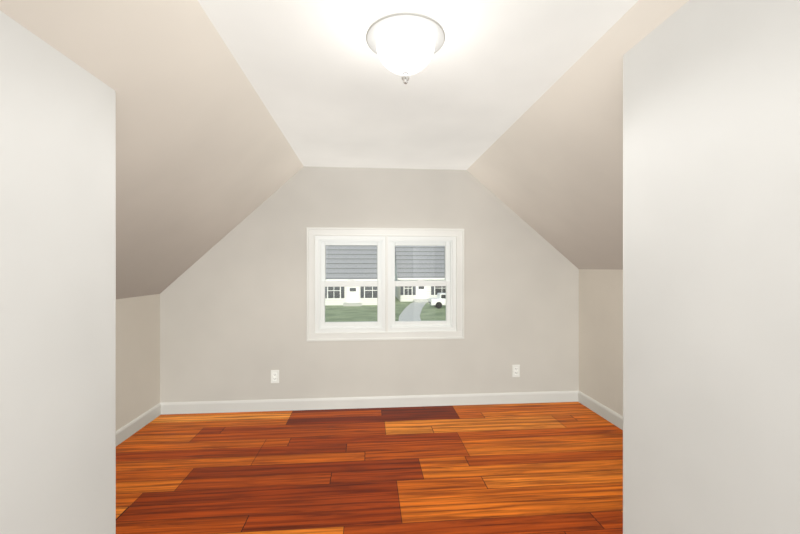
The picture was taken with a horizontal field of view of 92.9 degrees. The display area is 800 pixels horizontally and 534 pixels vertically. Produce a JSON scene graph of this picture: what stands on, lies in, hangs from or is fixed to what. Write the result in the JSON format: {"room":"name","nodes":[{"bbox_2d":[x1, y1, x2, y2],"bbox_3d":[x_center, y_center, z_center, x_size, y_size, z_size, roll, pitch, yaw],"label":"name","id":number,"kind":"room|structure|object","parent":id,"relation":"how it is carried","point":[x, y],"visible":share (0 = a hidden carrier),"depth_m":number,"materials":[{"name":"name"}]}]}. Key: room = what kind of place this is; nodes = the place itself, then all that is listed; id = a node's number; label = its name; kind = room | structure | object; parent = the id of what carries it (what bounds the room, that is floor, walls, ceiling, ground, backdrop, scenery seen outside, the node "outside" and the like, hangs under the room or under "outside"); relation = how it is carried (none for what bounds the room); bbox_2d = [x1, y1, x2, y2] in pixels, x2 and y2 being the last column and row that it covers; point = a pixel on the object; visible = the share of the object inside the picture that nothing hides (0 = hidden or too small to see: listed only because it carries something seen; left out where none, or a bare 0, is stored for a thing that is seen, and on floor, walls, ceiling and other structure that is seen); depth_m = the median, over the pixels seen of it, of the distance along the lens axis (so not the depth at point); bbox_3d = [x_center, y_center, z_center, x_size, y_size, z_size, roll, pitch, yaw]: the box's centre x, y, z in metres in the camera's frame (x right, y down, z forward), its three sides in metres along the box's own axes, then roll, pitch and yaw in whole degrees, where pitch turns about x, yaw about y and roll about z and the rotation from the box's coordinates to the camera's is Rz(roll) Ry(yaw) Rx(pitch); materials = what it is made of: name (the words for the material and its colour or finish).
{"room":"empty attic room","nodes":[
{"label":"empty attic room","id":0,"kind":"room"},
{"bbox_2d":[0,11,115,533],"bbox_3d":[-1.355,0.334,-0.045,0.928,1.913,2.733,0,0,-5],"label":"wall","id":1,"kind":"structure","parent":0,"point":[57,292],"depth_m":1.09,"materials":[{"name":"paint"}]},
{"bbox_2d":[116,294,159,430],"bbox_3d":[-1.906,0.762,0.944,0.001,1.055,4.800,0,0,-5],"label":"wall","id":2,"kind":"structure","parent":0,"point":[137,356],"depth_m":3.00,"materials":[{"name":"beige paint"}]},
{"bbox_2d":[116,403,160,445],"bbox_3d":[-2.012,1.240,2.300,0.015,0.100,2.050,0,0,-5],"label":"baseboard","id":3,"kind":"structure","parent":2,"relation":"attached to","point":[128,430],"depth_m":2.98,"materials":[{"name":"white wood"}]},
{"bbox_2d":[0,0,303,298],"bbox_3d":[-1.288,-0.338,0.996,1.240,1.145,4.800,0,0,-5],"label":"ceiling","id":4,"kind":"structure","parent":0,"point":[207,159],"depth_m":1.81,"materials":[{"name":"paint"}]},
{"bbox_2d":[116,402,622,533],"bbox_3d":[0.014,1.290,1.030,4.240,0.001,5.050,0,0,-5],"label":"floor","id":5,"kind":"structure","parent":0,"point":[540,468],"depth_m":2.38,"materials":[{"name":"brown wood"}]},
{"bbox_2d":[160,166,578,402],"bbox_3d":[-0.200,0.190,3.576,3.840,2.200,0.160,0,0,-5],"label":"wall","id":6,"kind":"structure","parent":0,"point":[232,314],"depth_m":3.48,"materials":[{"name":"beige paint"}]},
{"bbox_2d":[271,370,278,382],"bbox_3d":[-1.123,0.985,3.413,0.072,0.116,0.011,0,0,-5],"label":"electrical outlet","id":7,"kind":"object","parent":6,"relation":"attached to","point":[274,376],"visible":1,"depth_m":3.41,"materials":[{"name":"white plastic"}]},
{"bbox_2d":[160,391,578,414],"bbox_3d":[-0.193,1.240,3.489,3.840,0.100,0.015,0,0,-5],"label":"baseboard","id":8,"kind":"structure","parent":6,"relation":"attached to","point":[346,403],"depth_m":3.47,"materials":[{"name":"white wood"}]},
{"bbox_2d":[306,227,463,340],"bbox_3d":[-0.129,0.157,3.572,1.444,1.025,0.200,0,0,-5],"label":"window","id":9,"kind":"structure","parent":6,"relation":"in","point":[386,325],"depth_m":3.52,"materials":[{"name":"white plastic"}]},
{"bbox_2d":[512,365,519,376],"bbox_3d":[1.101,0.985,3.599,0.072,0.116,0.011,0,0,-5],"label":"electrical outlet","id":10,"kind":"object","parent":6,"relation":"attached to","point":[515,370],"visible":1,"depth_m":3.60,"materials":[{"name":"white plastic"}]},
{"bbox_2d":[198,0,637,169],"bbox_3d":[0.077,-0.910,1.110,1.500,0.001,4.800,0,0,-5],"label":"ceiling","id":11,"kind":"structure","parent":0,"point":[331,90],"depth_m":1.78,"materials":[{"name":"paint"}]},
{"bbox_2d":[366,1,444,53],"bbox_3d":[0.021,-0.880,1.427,0.297,0.058,0.297,0,0,-5],"label":"pan","id":12,"kind":"object","parent":11,"relation":"attached to","point":[390,12],"visible":0.42,"depth_m":1.32,"materials":[{"name":"white metal"}]},
{"bbox_2d":[376,19,434,75],"bbox_3d":[0.021,-0.801,1.427,0.223,0.145,0.223,0,0,-5],"label":"shade","id":13,"kind":"object","parent":12,"relation":"attached to","point":[403,45],"visible":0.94,"depth_m":1.35,"materials":[{"name":"white glass"}]},
{"bbox_2d":[401,71,409,83],"bbox_3d":[0.021,-0.709,1.427,0.032,0.046,0.032,0,0,-5],"label":"finial","id":14,"kind":"object","parent":13,"relation":"attached to","point":[405,77],"visible":1,"depth_m":1.42,"materials":[{"name":"silver"}]},
{"bbox_2d":[467,0,688,269],"bbox_3d":[1.373,-0.445,1.219,1.100,0.930,4.800,0,0,-5],"label":"ceiling","id":15,"kind":"structure","parent":0,"point":[547,165],"depth_m":2.35,"materials":[{"name":"paint"}]},
{"bbox_2d":[579,269,622,415],"bbox_3d":[1.921,0.655,1.265,0.001,1.270,4.800,0,0,-5],"label":"wall","id":16,"kind":"structure","parent":0,"point":[601,336],"depth_m":3.29,"materials":[{"name":"beige paint"}]},
{"bbox_2d":[578,391,622,429],"bbox_3d":[1.800,1.240,2.620,0.015,0.100,2.050,0,0,-5],"label":"baseboard","id":17,"kind":"structure","parent":16,"relation":"attached to","point":[606,413],"depth_m":3.28,"materials":[{"name":"white wood"}]},
{"bbox_2d":[623,0,799,533],"bbox_3d":[1.500,0.227,0.195,1.013,2.127,2.733,0,0,-5],"label":"wall","id":18,"kind":"structure","parent":0,"point":[711,266],"depth_m":1.11,"materials":[{"name":"paint"}]},
{"label":"outside","id":19,"kind":"structure","parent":0,"visible":0},
{"bbox_2d":[325,296,445,321],"bbox_3d":[-6.108,4.290,72.744,180.000,0.001,134.000,0,0,-5],"label":"ground","id":20,"kind":"structure","parent":19,"point":[347,317],"depth_m":35.83,"materials":[{"name":"green plant"}]},
{"bbox_2d":[325,245,376,305],"bbox_3d":[-8.318,0.015,47.069,14.100,8.550,11.600,0,0,-5],"label":"house","id":21,"kind":"structure","parent":20,"relation":"on","point":[367,269],"depth_m":43.02,"materials":[{"name":"grey"}]},
{"bbox_2d":[399,302,426,320],"bbox_3d":[1.815,4.260,32.165,5.600,0.001,27.800,0,0,-5],"label":"path","id":22,"kind":"structure","parent":20,"relation":"on","point":[411,315],"depth_m":35.58,"materials":[{"name":"grey concrete"}]},
{"bbox_2d":[395,246,445,301],"bbox_3d":[5.149,0.015,52.214,11.800,8.550,11.600,0,0,-5],"label":"house","id":23,"kind":"structure","parent":20,"relation":"on","point":[409,272],"depth_m":48.15,"materials":[{"name":"grey"}]},
{"bbox_2d":[428,293,445,307],"bbox_3d":[5.364,3.510,40.090,4.560,1.520,1.840,0,0,-5],"label":"car","id":24,"kind":"object","parent":20,"relation":"on","point":[441,295],"depth_m":39.11,"materials":[{"name":"white paint"}]}
]}

